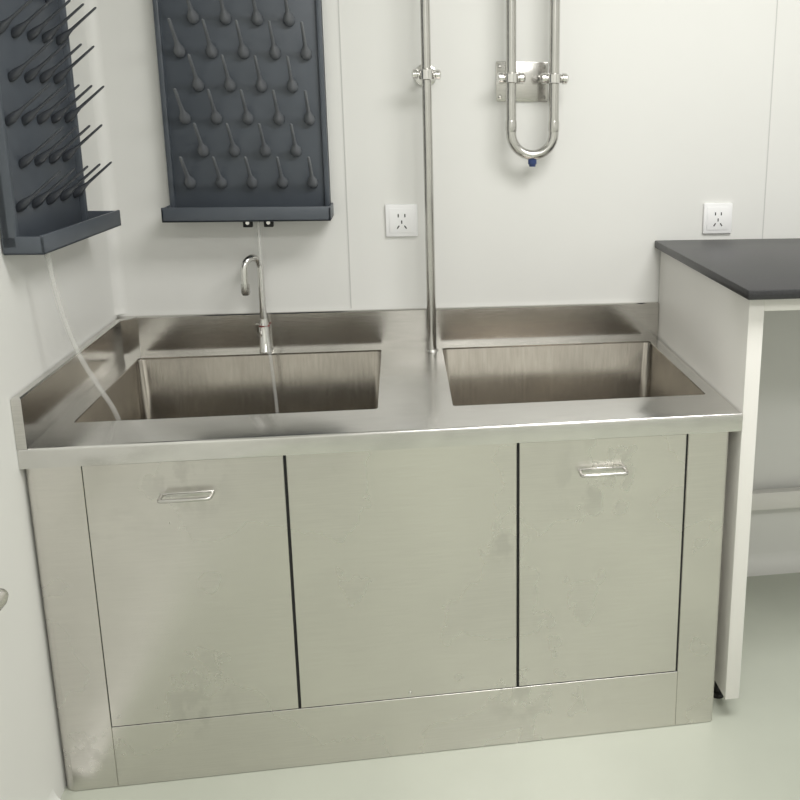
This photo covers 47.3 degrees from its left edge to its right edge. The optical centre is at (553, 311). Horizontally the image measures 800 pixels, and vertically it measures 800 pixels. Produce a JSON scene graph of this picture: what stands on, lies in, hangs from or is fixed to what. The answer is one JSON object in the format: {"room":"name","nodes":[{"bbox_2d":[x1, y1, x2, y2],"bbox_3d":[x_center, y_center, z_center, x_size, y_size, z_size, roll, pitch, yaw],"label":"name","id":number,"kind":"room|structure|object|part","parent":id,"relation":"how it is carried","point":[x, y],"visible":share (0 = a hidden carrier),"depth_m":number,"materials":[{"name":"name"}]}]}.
{"room":"laboratory","nodes":[
{"label":"laboratory","id":0,"kind":"room"},
{"bbox_2d":[0,0,117,799],"bbox_3d":[-0.866,0.051,0.288,0.092,2.700,4.200,-2,13,-10],"label":"wall","id":1,"kind":"structure","parent":0,"point":[52,303],"depth_m":1.82,"materials":[{"name":"paint"}]},
{"bbox_2d":[0,588,8,610],"bbox_3d":[-0.909,0.571,1.164,0.082,0.056,0.764,-2,13,-10],"label":"grab bar","id":2,"kind":"object","parent":1,"relation":"attached to","point":[4,595],"visible":1,"depth_m":1.51,"materials":[{"name":"metal"}]},
{"bbox_2d":[47,789,60,799],"bbox_3d":[-0.747,1.423,0.243,0.050,0.050,3.460,-2,13,-10],"label":"baseboard","id":3,"kind":"structure","parent":1,"relation":"attached to","point":[52,796],"depth_m":1.89,"materials":[{"name":"paint"}]},
{"bbox_2d":[0,0,120,254],"bbox_3d":[-1.032,-0.560,1.845,0.106,0.824,0.435,-1,13,-7],"label":"drying rack","id":4,"kind":"object","parent":1,"relation":"attached to","point":[44,210],"visible":1,"depth_m":1.82,"materials":[{"name":"grey plastic"}]},
{"bbox_2d":[1,210,120,254],"bbox_3d":[-1.052,-0.177,1.932,0.075,0.038,0.435,-1,13,-7],"label":"drip tray","id":5,"kind":"object","parent":4,"relation":"on","point":[45,235],"depth_m":1.85,"materials":[{"name":"black plastic"}]},
{"bbox_2d":[60,572,799,799],"bbox_3d":[0.799,1.367,0.887,3.500,0.100,4.400,-2,13,-10],"label":"floor","id":6,"kind":"structure","parent":0,"point":[749,749],"depth_m":2.04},
{"bbox_2d":[10,302,742,790],"bbox_3d":[-0.376,0.514,2.289,1.511,0.906,0.730,-2,13,-10],"label":"base cabinet","id":7,"kind":"object","parent":6,"relation":"on","point":[349,539],"visible":0.99,"depth_m":1.99,"materials":[{"name":"metal"}]},
{"bbox_3d":[-1.000,0.679,1.874,0.090,0.756,0.004,-2,13,-10],"label":"corner panel","id":8,"kind":"part","parent":7,"relation":"part of","materials":[{"name":"metal"}]},
{"bbox_3d":[-0.754,0.380,1.828,0.108,0.010,0.033,-2,13,-10],"label":"door handle","id":9,"kind":"part","parent":7,"relation":"part of","materials":[{"name":"silver metal"}]},
{"bbox_3d":[-0.760,0.599,1.897,0.390,0.604,0.005,-2,13,-10],"label":"door","id":10,"kind":"part","parent":7,"relation":"part of","materials":[{"name":"metal"}]},
{"bbox_2d":[17,337,742,468],"bbox_3d":[-0.375,0.193,2.229,1.511,0.042,0.701,-2,13,-10],"label":"countertop","id":11,"kind":"structure","parent":7,"relation":"on","point":[415,409],"depth_m":1.95,"materials":[{"name":"metal"}]},
{"bbox_2d":[75,351,380,422],"bbox_3d":[-0.757,0.321,2.240,0.689,0.296,0.553,-2,13,-10],"label":"basin","id":12,"kind":"object","parent":11,"relation":"in","point":[140,386],"depth_m":2.45,"materials":[{"name":"metal"}]},
{"bbox_2d":[240,254,271,353],"bbox_3d":[-0.806,-0.018,2.413,0.033,0.277,0.084,7,15,27],"label":"gooseneck faucet","id":13,"kind":"object","parent":11,"relation":"on","point":[263,328],"visible":1,"depth_m":2.42,"materials":[{"name":"metal"}]},
{"bbox_3d":[-0.807,-0.061,2.401,0.018,0.187,0.074,8,15,28],"label":"spout","id":14,"kind":"part","parent":13,"relation":"part of","materials":[{"name":"metal"}]},
{"bbox_3d":[-0.802,0.052,2.440,0.017,0.044,0.033,8,15,28],"label":"lever","id":15,"kind":"part","parent":13,"relation":"part of","materials":[{"name":"metal"}]},
{"bbox_2d":[443,342,703,405],"bbox_3d":[0.025,0.299,2.368,0.654,0.296,0.552,-2,13,-10],"label":"basin","id":16,"kind":"object","parent":11,"relation":"in","point":[474,373],"depth_m":2.58,"materials":[{"name":"metal"}]},
{"bbox_3d":[-0.330,0.956,2.056,1.274,0.149,0.004,-2,13,-10],"label":"kick panel","id":17,"kind":"part","parent":7,"relation":"part of","materials":[{"name":"metal"}]},
{"bbox_3d":[-0.322,0.586,1.971,0.486,0.605,0.004,-2,13,-10],"label":"fixed panel","id":18,"kind":"part","parent":7,"relation":"part of","materials":[{"name":"metal"}]},
{"bbox_3d":[0.110,0.574,2.043,0.379,0.603,0.005,-2,13,-10],"label":"door","id":19,"kind":"part","parent":7,"relation":"part of","materials":[{"name":"metal"}]},
{"bbox_3d":[0.112,0.355,1.974,0.111,0.010,0.033,-2,13,-10],"label":"door handle","id":20,"kind":"part","parent":7,"relation":"part of","materials":[{"name":"silver metal"}]},
{"bbox_3d":[0.346,0.640,2.101,0.090,0.756,0.004,-2,13,-10],"label":"corner panel","id":21,"kind":"part","parent":7,"relation":"part of","materials":[{"name":"metal"}]},
{"bbox_2d":[655,238,799,698],"bbox_3d":[1.074,0.383,2.511,1.463,1.090,0.730,-2,13,-10],"label":"lab table","id":22,"kind":"object","parent":6,"relation":"on","point":[714,295],"visible":0.6,"depth_m":2.16,"materials":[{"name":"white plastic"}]},
{"bbox_3d":[1.125,-0.039,2.092,1.339,0.034,0.023,-2,13,-10],"label":"rail","id":23,"kind":"part","parent":22,"relation":"part of","materials":[{"name":"white metal"}]},
{"bbox_2d":[97,0,799,554],"bbox_3d":[0.452,-0.479,2.635,3.500,2.700,0.100,-2,13,-10],"label":"wall","id":24,"kind":"structure","parent":0,"point":[664,105],"depth_m":2.50,"materials":[{"name":"paint"}]},
{"bbox_2d":[82,0,127,315],"bbox_3d":[-1.153,-0.862,2.197,0.028,1.788,0.028,-2,13,-10],"label":"trim","id":25,"kind":"structure","parent":24,"relation":"attached to","point":[91,23],"depth_m":2.31,"materials":[{"name":"paint"}]},
{"bbox_2d":[152,0,333,226],"bbox_3d":[-0.794,-0.638,2.265,0.418,0.853,0.117,-2,13,-10],"label":"drying rack","id":26,"kind":"object","parent":24,"relation":"attached to","point":[242,83],"visible":1,"depth_m":2.31,"materials":[{"name":"grey plastic"}]},
{"bbox_2d":[161,203,333,222],"bbox_3d":[-0.798,-0.263,2.352,0.418,0.038,0.117,-2,13,-10],"label":"drip tray","id":27,"kind":"object","parent":26,"relation":"on","point":[174,212],"depth_m":2.30,"materials":[{"name":"black plastic"}]},
{"bbox_2d":[10,302,658,449],"bbox_3d":[-0.374,0.121,2.212,1.511,0.106,0.701,-2,13,-10],"label":"backsplash","id":28,"kind":"structure","parent":24,"relation":"attached to","point":[39,405],"depth_m":2.49,"materials":[{"name":"metal"}]},
{"bbox_2d":[338,0,351,307],"bbox_3d":[-0.560,-0.881,2.311,0.003,1.790,0.001,-2,13,-10],"label":"trim","id":29,"kind":"structure","parent":24,"relation":"attached to","point":[338,0],"depth_m":2.41,"materials":[{"name":"grey"}]},
{"bbox_2d":[385,204,417,236],"bbox_3d":[-0.421,-0.253,2.476,0.088,0.090,0.010,-2,13,-10],"label":"wall outlet","id":30,"kind":"object","parent":24,"relation":"attached to","point":[401,219],"visible":1,"depth_m":2.47,"materials":[{"name":"white plastic"}]},
{"bbox_2d":[412,0,440,352],"bbox_3d":[-0.334,-0.823,2.312,0.076,1.900,0.101,-2,13,-10],"label":"pipe","id":31,"kind":"object","parent":24,"relation":"attached to","point":[425,75],"visible":1,"depth_m":2.37,"materials":[{"name":"silver metal"}]},
{"bbox_2d":[496,0,568,166],"bbox_3d":[-0.054,-1.081,2.311,0.193,1.391,0.083,-2,13,-10],"label":"pipe","id":32,"kind":"object","parent":24,"relation":"attached to","point":[515,81],"visible":1,"depth_m":2.40,"materials":[{"name":"silver metal"}]},
{"bbox_3d":[-0.139,-0.624,2.381,0.024,0.030,0.030,-2,13,-10],"label":"clamp knob","id":33,"kind":"part","parent":32,"relation":"part of","materials":[{"name":"metal"}]},
{"bbox_3d":[-0.086,-0.631,2.450,0.143,0.106,0.005,-2,13,-10],"label":"wall plate","id":34,"kind":"part","parent":32,"relation":"part of","materials":[{"name":"metal"}]},
{"bbox_3d":[-0.087,-0.626,2.389,0.024,0.030,0.030,-2,13,-10],"label":"clamp knob","id":35,"kind":"part","parent":32,"relation":"part of","materials":[{"name":"metal"}]},
{"bbox_3d":[-0.023,-0.627,2.400,0.024,0.030,0.030,-2,13,-10],"label":"clamp knob","id":36,"kind":"part","parent":32,"relation":"part of","materials":[{"name":"metal"}]},
{"bbox_3d":[0.028,-0.629,2.409,0.024,0.030,0.030,-2,13,-10],"label":"clamp knob","id":37,"kind":"part","parent":32,"relation":"part of","materials":[{"name":"metal"}]},
{"bbox_2d":[702,203,732,233],"bbox_3d":[0.485,-0.275,2.630,0.088,0.090,0.010,-2,13,-10],"label":"wall outlet","id":38,"kind":"object","parent":24,"relation":"attached to","point":[717,217],"visible":1,"depth_m":2.63,"materials":[{"name":"white plastic"}]},
{"bbox_2d":[762,0,777,238],"bbox_3d":[0.630,-0.501,2.608,0.003,2.640,0.001,-2,13,-10],"label":"trim","id":39,"kind":"structure","parent":24,"relation":"attached to","point":[777,0],"depth_m":2.59,"materials":[{"name":"grey"}]},
{"bbox_2d":[747,551,799,576],"bbox_3d":[1.249,0.806,2.997,1.680,0.050,0.050,-2,13,-10],"label":"baseboard","id":40,"kind":"structure","parent":24,"relation":"attached to","point":[789,561],"depth_m":2.92,"materials":[{"name":"paint"}]}
]}

